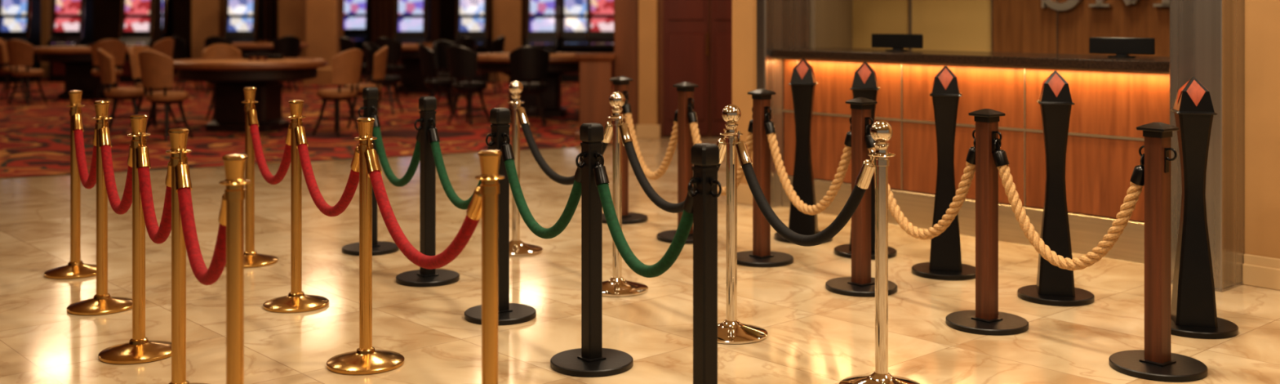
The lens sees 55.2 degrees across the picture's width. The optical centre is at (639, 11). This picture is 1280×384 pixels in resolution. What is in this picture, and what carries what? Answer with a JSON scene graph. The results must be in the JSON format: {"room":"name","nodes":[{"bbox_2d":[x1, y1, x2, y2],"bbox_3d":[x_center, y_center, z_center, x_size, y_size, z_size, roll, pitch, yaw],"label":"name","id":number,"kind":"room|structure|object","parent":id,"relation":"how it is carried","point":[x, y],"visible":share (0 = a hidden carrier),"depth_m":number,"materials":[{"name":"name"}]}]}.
{"room":"casino","nodes":[
{"label":"casino","id":0,"kind":"room"},
{"bbox_2d":[93,0,560,66],"bbox_3d":[-8.000,-0.650,32.100,16.000,4.200,0.200,0,0,0],"label":"wall","id":1,"kind":"structure","parent":0,"point":[106,13],"depth_m":32.00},
{"bbox_2d":[613,0,657,135],"bbox_3d":[0.700,-0.650,14.225,2.000,4.200,0.450,0,0,0],"label":"wall","id":2,"kind":"structure","parent":0,"point":[635,21],"depth_m":14.00,"materials":[{"name":"beige paint"}]},
{"bbox_2d":[635,124,660,138],"bbox_3d":[0.090,1.370,13.985,0.280,0.160,0.030,0,0,0],"label":"baseboard","id":3,"kind":"structure","parent":2,"relation":"attached to","point":[642,131],"depth_m":13.97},
{"bbox_2d":[657,0,732,137],"bbox_3d":[0.772,0.000,14.103,1.135,2.900,0.185,0,0,0],"label":"door","id":4,"kind":"structure","parent":2,"relation":"in","point":[695,37],"depth_m":14.06,"materials":[{"name":"brown wood"}]},
{"bbox_2d":[0,137,1279,383],"bbox_3d":[-3.000,1.450,13.500,26.000,0.001,39.000,0,0,0],"label":"floor","id":5,"kind":"structure","parent":0,"point":[816,335],"depth_m":6.00,"materials":[{"name":"stone"}]},
{"bbox_2d":[44,90,96,279],"bbox_3d":[-3.130,0.943,6.790,0.314,1.014,0.314,0,0,0],"label":"stanchion","id":6,"kind":"object","parent":5,"relation":"on","point":[75,268],"visible":0.96,"depth_m":6.76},
{"bbox_2d":[71,103,96,188],"bbox_3d":[-2.883,0.714,6.395,0.056,0.417,0.862,0,0,-32],"label":"rope","id":7,"kind":"object","parent":6,"relation":"hanging from","point":[88,180],"visible":0.79,"depth_m":6.56,"materials":[{"name":"red fabric"}]},
{"bbox_2d":[66,100,132,315],"bbox_3d":[-2.636,0.943,6.000,0.314,1.014,0.314,0,0,0],"label":"stanchion","id":8,"kind":"object","parent":5,"relation":"on","point":[102,303],"visible":0.96,"depth_m":5.97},
{"bbox_2d":[98,115,132,214],"bbox_3d":[-2.380,0.714,5.595,0.058,0.417,0.889,0,0,-32],"label":"rope","id":9,"kind":"object","parent":8,"relation":"attached to","point":[122,206],"visible":0.85,"depth_m":5.74,"materials":[{"name":"red fabric"}]},
{"bbox_2d":[98,114,171,364],"bbox_3d":[-2.124,0.943,5.190,0.314,1.014,0.314,0,0,0],"label":"stanchion","id":10,"kind":"object","parent":5,"relation":"on","point":[139,349],"visible":0.95,"depth_m":5.16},
{"bbox_2d":[135,132,171,243],"bbox_3d":[-1.925,0.714,4.885,0.058,0.417,0.659,0,0,-33],"label":"rope","id":11,"kind":"object","parent":10,"relation":"hanging from","point":[157,234],"visible":0.84,"depth_m":4.99,"materials":[{"name":"red fabric"}]},
{"bbox_2d":[165,128,208,383],"bbox_3d":[-1.725,0.943,4.580,0.314,1.014,0.314,0,0,0],"label":"stanchion","id":12,"kind":"object","parent":5,"relation":"on","point":[178,136],"visible":0.92,"depth_m":4.56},
{"bbox_2d":[174,148,226,284],"bbox_3d":[-1.482,0.714,4.165,0.056,0.417,0.892,0,0,-30],"label":"rope","id":13,"kind":"object","parent":12,"relation":"attached to","point":[205,276],"visible":0.85,"depth_m":4.30,"materials":[{"name":"red fabric"}]},
{"bbox_2d":[218,153,251,383],"bbox_3d":[-1.240,0.943,3.750,0.314,1.014,0.314,0,0,0],"label":"stanchion","id":14,"kind":"object","parent":5,"relation":"on","point":[234,164],"visible":1,"depth_m":3.73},
{"bbox_2d":[225,87,278,267],"bbox_3d":[-2.256,0.943,7.080,0.314,1.014,0.314,0,0,0],"label":"stanchion","id":15,"kind":"object","parent":5,"relation":"on","point":[252,259],"visible":0.83,"depth_m":7.06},
{"bbox_2d":[247,99,290,184],"bbox_3d":[-1.977,0.714,6.565,0.058,0.416,1.102,0,0,-29],"label":"rope","id":16,"kind":"object","parent":15,"relation":"attached to","point":[253,122],"visible":0.83,"depth_m":6.70,"materials":[{"name":"red fabric"}]},
{"bbox_2d":[262,99,328,312],"bbox_3d":[-1.698,0.943,6.050,0.314,1.014,0.314,0,0,0],"label":"stanchion","id":17,"kind":"object","parent":5,"relation":"on","point":[296,300],"visible":0.98,"depth_m":6.03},
{"bbox_2d":[293,115,359,216],"bbox_3d":[-1.414,0.714,5.548,0.058,0.416,1.085,0,0,-30],"label":"rope","id":18,"kind":"object","parent":17,"relation":"attached to","point":[301,141],"visible":0.89,"depth_m":5.63,"materials":[{"name":"red fabric"}]},
{"bbox_2d":[0,66,613,177],"bbox_3d":[-8.145,1.442,18.700,15.690,0.001,26.600,0,0,0],"label":"patterned carpet","id":19,"kind":"object","parent":5,"relation":"on","point":[35,136],"visible":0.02,"depth_m":15.10,"materials":[{"name":"carpet"}]},
{"bbox_2d":[0,38,31,100],"bbox_3d":[-10.334,0.939,20.191,0.530,1.017,0.520,0,0,-15],"label":"chair","id":20,"kind":"object","parent":19,"relation":"on","point":[3,51],"visible":0.59,"depth_m":20.05,"materials":[{"name":"fabric"}]},
{"bbox_2d":[0,0,40,83],"bbox_3d":[-12.700,0.367,24.950,0.670,2.150,0.700,0,0,0],"label":"machine","id":21,"kind":"object","parent":19,"relation":"on","point":[20,20],"visible":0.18,"depth_m":24.84,"materials":[{"name":"black plastic"}]},
{"bbox_2d":[6,39,47,104],"bbox_3d":[-9.610,0.939,19.166,0.520,1.017,0.530,0,0,17],"label":"chair","id":22,"kind":"object","parent":19,"relation":"on","point":[20,53],"visible":1,"depth_m":18.98,"materials":[{"name":"fabric"}]},
{"bbox_2d":[40,0,52,77],"bbox_3d":[-13.200,-0.653,27.000,0.744,4.190,0.744,0,0,0],"label":"pillar","id":23,"kind":"structure","parent":19,"relation":"on","point":[46,5],"depth_m":26.69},
{"bbox_2d":[46,0,93,82],"bbox_3d":[-11.750,0.367,25.250,0.670,2.150,0.700,0,0,0],"label":"machine","id":24,"kind":"object","parent":19,"relation":"on","point":[72,20],"visible":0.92,"depth_m":25.13,"materials":[{"name":"black plastic"}]},
{"bbox_2d":[33,43,151,98],"bbox_3d":[-9.200,0.992,20.500,1.940,0.900,1.649,0,0,0],"label":"table","id":25,"kind":"object","parent":19,"relation":"on","point":[77,61],"visible":0.56,"depth_m":20.22,"materials":[{"name":"brown wood"}]},
{"bbox_2d":[90,39,126,103],"bbox_3d":[-8.381,0.939,19.271,0.520,1.017,0.530,0,0,-34],"label":"chair","id":26,"kind":"object","parent":19,"relation":"on","point":[116,48],"visible":0.5,"depth_m":19.12,"materials":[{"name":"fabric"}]},
{"bbox_2d":[97,48,144,129],"bbox_3d":[-6.133,0.939,14.487,0.530,1.017,0.520,0,0,-21],"label":"chair","id":27,"kind":"object","parent":19,"relation":"on","point":[106,60],"visible":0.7,"depth_m":14.31,"materials":[{"name":"fabric"}]},
{"bbox_2d":[118,0,161,83],"bbox_3d":[-10.200,0.367,24.950,0.670,2.150,0.700,0,0,0],"label":"machine","id":28,"kind":"object","parent":19,"relation":"on","point":[140,24],"visible":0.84,"depth_m":24.83,"materials":[{"name":"black plastic"}]},
{"bbox_2d":[128,45,177,127],"bbox_3d":[-6.183,0.939,15.512,0.530,1.017,0.520,0,0,20],"label":"chair","id":29,"kind":"object","parent":19,"relation":"on","point":[134,51],"visible":0.52,"depth_m":15.42,"materials":[{"name":"fabric"}]},
{"bbox_2d":[137,37,174,99],"bbox_3d":[-7.966,0.939,20.192,0.530,1.017,0.520,0,0,14],"label":"chair","id":30,"kind":"object","parent":19,"relation":"on","point":[166,46],"visible":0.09,"depth_m":20.05,"materials":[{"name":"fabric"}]},
{"bbox_2d":[137,50,193,141],"bbox_3d":[-5.365,0.939,13.818,0.520,1.017,0.530,0,0,26],"label":"chair","id":31,"kind":"object","parent":19,"relation":"on","point":[156,68],"visible":1,"depth_m":13.63,"materials":[{"name":"fabric"}]},
{"bbox_2d":[161,0,173,58],"bbox_3d":[-11.300,0.367,28.450,0.670,2.150,0.700,0,0,0],"label":"machine","id":32,"kind":"object","parent":19,"relation":"on","point":[166,5],"visible":0.1,"depth_m":28.42,"materials":[{"name":"black plastic"}]},
{"bbox_2d":[172,35,204,91],"bbox_3d":[-8.229,0.939,22.280,0.530,1.017,0.520,0,0,-35],"label":"chair","id":33,"kind":"object","parent":19,"relation":"on","point":[180,45],"visible":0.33,"depth_m":22.05,"materials":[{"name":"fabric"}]},
{"bbox_2d":[191,0,224,58],"bbox_3d":[-9.300,-0.653,26.500,0.744,4.190,0.744,0,0,0],"label":"pillar","id":34,"kind":"structure","parent":19,"relation":"on","point":[207,16],"depth_m":26.19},
{"bbox_2d":[204,35,231,93],"bbox_3d":[-7.405,0.939,21.665,0.520,1.017,0.530,0,0,9],"label":"chair","id":35,"kind":"object","parent":19,"relation":"on","point":[212,40],"visible":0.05,"depth_m":21.43,"materials":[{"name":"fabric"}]},
{"bbox_2d":[201,43,241,121],"bbox_3d":[-5.518,0.939,16.230,0.520,1.017,0.530,0,0,-30],"label":"chair","id":36,"kind":"object","parent":19,"relation":"on","point":[215,51],"visible":0.2,"depth_m":16.38,"materials":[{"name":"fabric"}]},
{"bbox_2d":[222,0,262,42],"bbox_3d":[-8.200,0.367,25.250,0.670,2.150,0.700,0,0,0],"label":"machine","id":37,"kind":"object","parent":19,"relation":"on","point":[243,19],"visible":0.34,"depth_m":25.14,"materials":[{"name":"black plastic"}]},
{"bbox_2d":[173,54,328,132],"bbox_3d":[-4.800,0.992,15.000,1.940,0.900,1.649,0,0,10],"label":"table","id":38,"kind":"object","parent":19,"relation":"on","point":[228,77],"visible":0.98,"depth_m":14.73,"materials":[{"name":"black wood"}]},
{"bbox_2d":[204,40,308,88],"bbox_3d":[-7.200,0.992,23.000,1.940,0.900,1.649,0,0,10],"label":"table","id":39,"kind":"object","parent":19,"relation":"on","point":[257,46],"visible":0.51,"depth_m":22.30,"materials":[{"name":"brown wood"}]},
{"bbox_2d":[262,0,277,39],"bbox_3d":[-8.250,-0.512,26.800,1.500,3.900,0.100,0,0,0],"label":"drape","id":40,"kind":"object","parent":19,"relation":"on","point":[269,7],"visible":0.02,"depth_m":26.80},
{"bbox_2d":[273,35,301,92],"bbox_3d":[-6.378,0.939,21.973,0.520,1.017,0.530,0,0,-39],"label":"chair","id":41,"kind":"object","parent":19,"relation":"on","point":[289,46],"visible":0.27,"depth_m":21.77,"materials":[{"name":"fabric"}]},
{"bbox_2d":[277,0,306,80],"bbox_3d":[-7.300,-0.653,26.000,0.744,4.190,0.744,0,0,0],"label":"pillar","id":42,"kind":"structure","parent":19,"relation":"on","point":[291,14],"depth_m":25.69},
{"bbox_2d":[302,0,343,84],"bbox_3d":[-6.300,-0.653,24.500,0.744,4.190,0.744,0,0,0],"label":"pillar","id":43,"kind":"structure","parent":19,"relation":"on","point":[324,18],"depth_m":24.19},
{"bbox_2d":[312,48,363,137],"bbox_3d":[-3.519,0.939,14.334,0.530,1.017,0.520,0,0,27],"label":"chair","id":44,"kind":"object","parent":19,"relation":"on","point":[347,64],"visible":0.98,"depth_m":14.18,"materials":[{"name":"fabric"}]},
{"bbox_2d":[339,36,368,88],"bbox_3d":[-4.927,0.939,21.178,0.530,1.017,0.520,0,0,-39],"label":"chair","id":45,"kind":"object","parent":19,"relation":"on","point":[345,43],"visible":0.23,"depth_m":20.98,"materials":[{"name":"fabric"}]},
{"bbox_2d":[343,0,370,74],"bbox_3d":[-6.600,0.367,28.450,0.670,2.150,0.700,0,0,0],"label":"machine","id":46,"kind":"object","parent":19,"relation":"on","point":[357,13],"visible":0.56,"depth_m":28.33,"materials":[{"name":"black plastic"}]},
{"bbox_2d":[345,45,388,128],"bbox_3d":[-3.416,0.939,15.308,0.530,1.017,0.520,0,0,-13],"label":"chair","id":47,"kind":"object","parent":19,"relation":"on","point":[380,61],"visible":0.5,"depth_m":15.16,"materials":[{"name":"fabric"}]},
{"bbox_2d":[363,41,403,115],"bbox_3d":[-3.635,0.939,17.305,0.530,1.017,0.520,0,0,8],"label":"chair","id":48,"kind":"object","parent":19,"relation":"on","point":[370,49],"visible":0.69,"depth_m":17.16,"materials":[{"name":"fabric"}]},
{"bbox_2d":[373,37,407,96],"bbox_3d":[-4.208,0.939,20.666,0.520,1.017,0.530,0,0,13],"label":"chair","id":49,"kind":"object","parent":19,"relation":"on","point":[394,51],"visible":0.66,"depth_m":20.47,"materials":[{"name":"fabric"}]},
{"bbox_2d":[370,0,439,75],"bbox_3d":[-5.150,-0.512,26.800,1.500,3.900,0.100,0,0,0],"label":"drape","id":50,"kind":"object","parent":19,"relation":"on","point":[382,11],"visible":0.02,"depth_m":26.81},
{"bbox_2d":[393,0,430,83],"bbox_3d":[-4.650,0.367,24.950,0.670,2.150,0.700,0,0,0],"label":"machine","id":51,"kind":"object","parent":19,"relation":"on","point":[411,17],"visible":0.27,"depth_m":24.84,"materials":[{"name":"black plastic"}]},
{"bbox_2d":[396,40,476,93],"bbox_3d":[-3.900,0.992,22.000,1.940,0.900,1.649,0,0,11],"label":"table","id":52,"kind":"object","parent":19,"relation":"on","point":[411,77],"visible":0.33,"depth_m":21.76,"materials":[{"name":"black wood"}]},
{"bbox_2d":[418,43,457,119],"bbox_3d":[-2.733,0.939,16.589,0.530,1.017,0.520,0,0,-18],"label":"chair","id":53,"kind":"object","parent":19,"relation":"on","point":[426,55],"visible":0.69,"depth_m":16.42,"materials":[{"name":"fabric"}]},
{"bbox_2d":[432,40,466,109],"bbox_3d":[-2.825,0.939,18.324,0.530,1.017,0.520,0,0,44],"label":"chair","id":54,"kind":"object","parent":19,"relation":"on","point":[439,47],"visible":0.54,"depth_m":18.37,"materials":[{"name":"fabric"}]},
{"bbox_2d":[443,36,475,96],"bbox_3d":[-3.079,0.939,20.872,0.520,1.017,0.530,0,0,-36],"label":"chair","id":55,"kind":"object","parent":19,"relation":"on","point":[468,42],"visible":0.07,"depth_m":20.69,"materials":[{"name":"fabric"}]},
{"bbox_2d":[445,45,490,124],"bbox_3d":[-2.219,0.939,15.770,0.520,1.017,0.530,0,0,32],"label":"chair","id":56,"kind":"object","parent":19,"relation":"on","point":[462,62],"visible":1,"depth_m":15.59,"materials":[{"name":"fabric"}]},
{"bbox_2d":[455,0,490,81],"bbox_3d":[-3.450,0.367,25.250,0.670,2.150,0.700,0,0,0],"label":"machine","id":57,"kind":"object","parent":19,"relation":"on","point":[473,17],"visible":0.44,"depth_m":25.13,"materials":[{"name":"black plastic"}]},
{"bbox_2d":[474,35,505,93],"bbox_3d":[-2.666,0.939,21.794,0.530,1.017,0.520,0,0,9],"label":"chair","id":58,"kind":"object","parent":19,"relation":"on","point":[497,45],"visible":0.44,"depth_m":21.64,"materials":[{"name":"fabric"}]},
{"bbox_2d":[488,0,524,81],"bbox_3d":[-2.750,-0.653,25.600,0.744,4.190,0.744,0,0,0],"label":"pillar","id":59,"kind":"structure","parent":19,"relation":"on","point":[508,15],"depth_m":25.29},
{"bbox_2d":[476,49,579,117],"bbox_3d":[-1.450,0.992,17.000,1.940,0.900,1.649,0,0,2],"label":"table","id":60,"kind":"object","parent":19,"relation":"on","point":[560,63],"visible":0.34,"depth_m":16.71,"materials":[{"name":"black wood"}]},
{"bbox_2d":[508,45,550,126],"bbox_3d":[-1.399,0.939,15.565,0.520,1.017,0.530,0,0,-2],"label":"chair","id":61,"kind":"object","parent":19,"relation":"on","point":[528,62],"visible":0.76,"depth_m":15.37,"materials":[{"name":"fabric"}]},
{"bbox_2d":[525,0,559,52],"bbox_3d":[-1.980,0.367,24.950,0.670,2.150,0.700,0,0,0],"label":"machine","id":62,"kind":"object","parent":19,"relation":"on","point":[542,16],"visible":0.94,"depth_m":24.83,"materials":[{"name":"black plastic"}]},
{"bbox_2d":[560,0,586,82],"bbox_3d":[-1.300,0.367,25.250,0.670,2.150,0.700,0,0,0],"label":"machine","id":63,"kind":"object","parent":19,"relation":"on","point":[573,15],"visible":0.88,"depth_m":25.10,"materials":[{"name":"black plastic"}]},
{"bbox_2d":[574,53,616,141],"bbox_3d":[-0.500,0.957,13.850,0.460,0.970,0.420,0,0,0],"label":"wooden podium","id":64,"kind":"object","parent":19,"relation":"on","point":[595,68],"visible":0.72,"depth_m":13.69,"materials":[{"name":"brown wood"}]},
{"bbox_2d":[586,0,613,83],"bbox_3d":[-0.750,0.367,24.950,0.670,2.150,0.700,0,0,0],"label":"machine","id":65,"kind":"object","parent":19,"relation":"on","point":[600,13],"visible":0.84,"depth_m":24.81,"materials":[{"name":"black plastic"}]},
{"bbox_2d":[326,117,404,374],"bbox_3d":[-1.130,0.943,5.045,0.314,1.014,0.314,0,0,0],"label":"stanchion","id":66,"kind":"object","parent":5,"relation":"on","point":[366,359],"visible":0.96,"depth_m":5.02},
{"bbox_2d":[364,135,481,268],"bbox_3d":[-0.801,0.715,4.452,0.058,0.416,1.285,0,0,-29],"label":"rope","id":67,"kind":"object","parent":66,"relation":"attached to","point":[473,211],"visible":0.93,"depth_m":4.48,"materials":[{"name":"red fabric"}]},
{"bbox_2d":[342,87,399,255],"bbox_3d":[-1.637,0.955,7.440,0.340,0.990,0.340,0,0,-37],"label":"stanchion","id":68,"kind":"object","parent":5,"relation":"on","point":[370,95],"visible":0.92,"depth_m":7.41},
{"bbox_2d":[369,111,420,186],"bbox_3d":[-1.392,0.801,7.030,0.058,0.402,0.865,0,0,-31],"label":"rope","id":69,"kind":"object","parent":68,"relation":"hanging from","point":[413,166],"visible":0.89,"depth_m":7.09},
{"bbox_2d":[395,96,459,286],"bbox_3d":[-1.147,0.955,6.620,0.340,0.990,0.340,0,0,-37],"label":"stanchion","id":70,"kind":"object","parent":5,"relation":"on","point":[424,277],"visible":1,"depth_m":6.59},
{"bbox_2d":[427,124,491,209],"bbox_3d":[-0.906,0.801,6.225,0.058,0.402,0.836,0,0,-31],"label":"rope","id":71,"kind":"object","parent":70,"relation":"attached to","point":[433,137],"visible":0.69,"depth_m":6.42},
{"bbox_2d":[475,149,504,383],"bbox_3d":[-0.473,0.943,3.860,0.314,1.014,0.314,0,0,0],"label":"stanchion","id":72,"kind":"object","parent":5,"relation":"on","point":[490,159],"visible":1,"depth_m":3.84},
{"bbox_2d":[464,107,536,324],"bbox_3d":[-0.665,0.955,5.830,0.340,0.990,0.340,0,0,-37],"label":"stanchion","id":73,"kind":"object","parent":5,"relation":"on","point":[508,313],"visible":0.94,"depth_m":5.80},
{"bbox_2d":[500,138,581,238],"bbox_3d":[-0.431,0.801,5.430,0.058,0.402,0.837,0,0,-30],"label":"rope","id":74,"kind":"object","parent":73,"relation":"attached to","point":[508,156],"visible":0.91,"depth_m":5.48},
{"bbox_2d":[507,80,542,256],"bbox_3d":[-0.752,0.933,7.420,0.324,1.033,0.324,0,0,0],"label":"stanchion","id":75,"kind":"object","parent":5,"relation":"on","point":[517,247],"visible":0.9,"depth_m":7.40,"materials":[{"name":"silver metal"}]},
{"bbox_2d":[516,99,613,184],"bbox_3d":[-0.435,0.752,6.902,0.056,0.441,1.134,0,0,-31],"label":"rope","id":76,"kind":"object","parent":75,"relation":"hanging from","point":[523,120],"visible":0.77,"depth_m":7.09,"materials":[{"name":"black fabric"}]},
{"bbox_2d":[550,122,633,376],"bbox_3d":[-0.198,0.955,5.030,0.340,0.990,0.340,0,0,-37],"label":"stanchion","id":77,"kind":"object","parent":5,"relation":"on","point":[591,359],"visible":0.99,"depth_m":5.00,"materials":[{"name":"metal"}]},
{"bbox_2d":[593,160,693,277],"bbox_3d":[0.015,0.802,4.643,0.058,0.401,0.794,0,0,-29],"label":"rope","id":78,"kind":"object","parent":77,"relation":"attached to","point":[602,180],"visible":0.91,"depth_m":4.67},
{"bbox_2d":[602,75,647,224],"bbox_3d":[-0.131,0.950,8.530,0.370,1.000,0.370,0,0,-37],"label":"stanchion","id":79,"kind":"object","parent":5,"relation":"on","point":[620,83],"visible":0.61,"depth_m":8.50,"materials":[{"name":"brown wood"}]},
{"bbox_2d":[622,95,677,179],"bbox_3d":[0.081,0.851,8.180,0.060,0.541,0.733,0,0,-31],"label":"rope","id":80,"kind":"object","parent":79,"relation":"hanging from","point":[627,111],"visible":0.86,"depth_m":8.14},
{"bbox_2d":[602,91,648,296],"bbox_3d":[-0.119,0.933,6.385,0.324,1.033,0.324,0,0,0],"label":"stanchion","id":81,"kind":"object","parent":5,"relation":"on","point":[616,286],"visible":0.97,"depth_m":6.36,"materials":[{"name":"silver metal"}]},
{"bbox_2d":[618,114,726,213],"bbox_3d":[0.146,0.752,5.942,0.056,0.442,0.952,0,0,-31],"label":"rope","id":82,"kind":"object","parent":81,"relation":"attached to","point":[627,140],"visible":0.63,"depth_m":6.12,"materials":[{"name":"black fabric"}]},
{"bbox_2d":[657,81,698,244],"bbox_3d":[0.292,0.950,7.830,0.370,1.000,0.370,0,0,-37],"label":"stanchion","id":83,"kind":"object","parent":5,"relation":"on","point":[685,90],"visible":0.73,"depth_m":7.80,"materials":[{"name":"brown wood"}]},
{"bbox_2d":[687,102,752,195],"bbox_3d":[0.500,0.851,7.480,0.060,0.541,0.730,0,0,-31],"label":"rope","id":84,"kind":"object","parent":83,"relation":"attached to","point":[691,115],"visible":0.32,"depth_m":7.50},
{"bbox_2d":[687,142,721,383],"bbox_3d":[0.227,0.955,4.256,0.340,0.990,0.340,0,0,-37],"label":"stanchion","id":85,"kind":"object","parent":5,"relation":"on","point":[704,156],"visible":1,"depth_m":4.23,"materials":[{"name":"metal"}]},
{"bbox_2d":[717,104,768,343],"bbox_3d":[0.411,0.933,5.500,0.324,1.033,0.324,0,0,0],"label":"stanchion","id":86,"kind":"object","parent":5,"relation":"on","point":[731,331],"visible":0.89,"depth_m":5.48,"materials":[{"name":"silver metal"}]},
{"bbox_2d":[734,130,875,246],"bbox_3d":[0.669,0.751,5.100,0.058,0.442,0.872,0,0,-33],"label":"rope","id":87,"kind":"object","parent":86,"relation":"attached to","point":[863,180],"visible":0.99,"depth_m":5.06,"materials":[{"name":"black fabric"}]},
{"bbox_2d":[737,88,793,266],"bbox_3d":[0.708,0.950,7.130,0.370,1.000,0.370,0,0,-37],"label":"stanchion","id":88,"kind":"object","parent":5,"relation":"on","point":[761,255],"visible":0.94,"depth_m":7.09,"materials":[{"name":"brown wood"}]},
{"bbox_2d":[764,111,851,214],"bbox_3d":[0.933,0.851,6.770,0.060,0.540,0.764,0,0,-32],"label":"rope","id":89,"kind":"object","parent":88,"relation":"attached to","point":[769,126],"visible":0.98,"depth_m":6.78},
{"bbox_2d":[756,0,808,208],"bbox_3d":[1.077,-0.650,9.206,0.502,4.200,0.094,0,0,-42],"label":"steel column","id":90,"kind":"structure","parent":5,"relation":"on","point":[780,24],"depth_m":9.09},
{"bbox_2d":[773,58,832,243],"bbox_3d":[1.043,0.874,7.820,0.370,1.153,0.370,0,0,14],"label":"stanchion post","id":91,"kind":"object","parent":5,"relation":"on","point":[803,82],"visible":0.72,"depth_m":7.76,"materials":[{"name":"black metal"}]},
{"bbox_2d":[825,97,897,296],"bbox_3d":[1.158,0.950,6.410,0.370,1.000,0.370,0,0,-37],"label":"stanchion","id":92,"kind":"object","parent":5,"relation":"on","point":[860,283],"visible":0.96,"depth_m":6.37,"materials":[{"name":"brown wood"}]},
{"bbox_2d":[864,123,975,239],"bbox_3d":[1.382,0.851,6.040,0.060,0.540,0.780,0,0,-31],"label":"rope","id":93,"kind":"object","parent":92,"relation":"attached to","point":[969,171],"visible":0.83,"depth_m":5.90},
{"bbox_2d":[834,61,896,259],"bbox_3d":[1.350,0.874,7.340,0.370,1.153,0.370,0,0,14],"label":"stanchion post","id":94,"kind":"object","parent":5,"relation":"on","point":[864,84],"visible":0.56,"depth_m":7.27,"materials":[{"name":"black metal"}]},
{"bbox_2d":[839,120,919,383],"bbox_3d":[0.927,0.933,4.700,0.324,1.033,0.324,0,0,0],"label":"stanchion","id":95,"kind":"object","parent":5,"relation":"on","point":[881,131],"visible":1,"depth_m":4.68,"materials":[{"name":"silver metal"}]},
{"bbox_2d":[911,65,975,279],"bbox_3d":[1.695,0.874,6.790,0.370,1.153,0.370,0,0,14],"label":"stanchion post","id":96,"kind":"object","parent":5,"relation":"on","point":[945,257],"visible":0.88,"depth_m":6.73,"materials":[{"name":"black metal"}]},
{"bbox_2d":[772,47,1169,262],"bbox_3d":[2.279,0.865,8.142,0.730,1.170,3.100,0,0,-42],"label":"reception desk","id":97,"kind":"object","parent":5,"relation":"on","point":[1111,97],"visible":0.48,"depth_m":7.74,"materials":[{"name":"brown wood"}]},
{"bbox_2d":[871,33,923,51],"bbox_3d":[1.830,0.220,8.720,0.380,0.120,0.160,0,0,34],"label":"computer monitor","id":98,"kind":"object","parent":97,"relation":"on","point":[897,42],"visible":1,"depth_m":8.70,"materials":[{"name":"black plastic"}]},
{"bbox_2d":[1088,37,1155,57],"bbox_3d":[2.950,0.220,7.500,0.380,0.120,0.160,0,0,34],"label":"computer monitor","id":99,"kind":"object","parent":97,"relation":"on","point":[1122,47],"visible":1,"depth_m":7.48,"materials":[{"name":"black plastic"}]},
{"bbox_2d":[945,108,1028,334],"bbox_3d":[1.606,0.950,5.670,0.370,1.000,0.370,0,0,-37],"label":"stanchion","id":100,"kind":"object","parent":5,"relation":"on","point":[986,318],"visible":1,"depth_m":5.64,"materials":[{"name":"brown wood"}]},
{"bbox_2d":[992,137,1144,270],"bbox_3d":[1.855,0.851,5.325,0.060,0.540,0.767,0,0,-36],"label":"rope","id":101,"kind":"object","parent":100,"relation":"attached to","point":[1137,179],"visible":0.99,"depth_m":5.29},
{"bbox_2d":[1017,70,1094,306],"bbox_3d":[2.107,0.874,6.210,0.370,1.153,0.370,0,0,14],"label":"stanchion post","id":102,"kind":"object","parent":5,"relation":"on","point":[1055,286],"visible":0.98,"depth_m":6.15,"materials":[{"name":"black metal"}]},
{"bbox_2d":[1108,121,1207,381],"bbox_3d":[2.105,0.950,4.980,0.370,1.000,0.370,0,0,-37],"label":"stanchion","id":103,"kind":"object","parent":5,"relation":"on","point":[1157,362],"visible":1,"depth_m":4.95,"materials":[{"name":"brown wood"}]},
{"bbox_2d":[1170,76,1238,338],"bbox_3d":[2.536,0.874,5.610,0.370,1.153,0.370,0,0,14],"label":"stanchion post","id":104,"kind":"object","parent":5,"relation":"on","point":[1193,314],"visible":0.86,"depth_m":5.55,"materials":[{"name":"black metal"}]},
{"bbox_2d":[1169,0,1244,292],"bbox_3d":[3.186,-0.650,6.682,0.726,4.200,0.286,0,0,-42],"label":"steel column","id":105,"kind":"structure","parent":5,"relation":"on","point":[1207,37],"depth_m":6.42,"materials":[{"name":"paint"}]},
{"bbox_2d":[732,0,756,184],"bbox_3d":[0.891,-0.650,9.302,0.250,4.200,0.300,0,0,-42],"label":"pillar","id":106,"kind":"structure","parent":0,"point":[744,11],"depth_m":9.23,"materials":[{"name":"beige paint"}]},
{"bbox_2d":[737,183,752,205],"bbox_3d":[0.786,1.375,9.221,0.015,0.150,0.320,0,0,-42],"label":"baseboard","id":107,"kind":"structure","parent":106,"relation":"attached to","point":[744,196],"depth_m":9.21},
{"bbox_2d":[808,0,852,48],"bbox_3d":[1.615,-0.650,10.451,0.121,4.200,2.211,0,0,17],"label":"wall","id":108,"kind":"structure","parent":0,"point":[830,21],"depth_m":10.13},
{"bbox_2d":[852,0,991,52],"bbox_3d":[2.480,-0.650,10.953,0.120,4.200,1.640,0,0,-42],"label":"wall office cream","id":109,"kind":"structure","parent":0,"point":[960,25],"depth_m":10.77,"materials":[{"name":"paint"}]},
{"bbox_2d":[908,0,912,49],"bbox_3d":[2.413,-0.650,10.927,0.015,4.200,0.030,0,0,-42],"label":"trim","id":110,"kind":"structure","parent":109,"relation":"attached to","point":[910,2],"depth_m":10.92,"materials":[{"name":"wood"}]},
{"bbox_2d":[991,0,1169,57],"bbox_3d":[4.008,-0.650,9.217,0.160,4.200,2.995,0,0,-42],"label":"wall","id":111,"kind":"structure","parent":0,"point":[1019,26],"depth_m":9.75,"materials":[{"name":"wood"}]},
{"bbox_2d":[1040,0,1169,10],"bbox_3d":[3.636,-0.284,9.486,0.045,0.557,1.153,0,0,-42],"label":"wall sign lettering","id":112,"kind":"object","parent":111,"relation":"attached to","point":[1069,4],"visible":0.96,"depth_m":9.68,"materials":[{"name":"metal"}]},
{"bbox_2d":[1244,0,1279,258],"bbox_3d":[5.188,-0.650,4.518,0.230,4.200,5.620,0,0,-42],"label":"wall","id":113,"kind":"structure","parent":0,"point":[1262,17],"depth_m":6.46,"materials":[{"name":"beige paint"}]},
{"bbox_2d":[1242,253,1279,289],"bbox_3d":[5.089,1.370,4.430,0.037,0.160,5.620,0,0,-42],"label":"baseboard","id":114,"kind":"structure","parent":113,"relation":"attached to","point":[1260,271],"depth_m":6.44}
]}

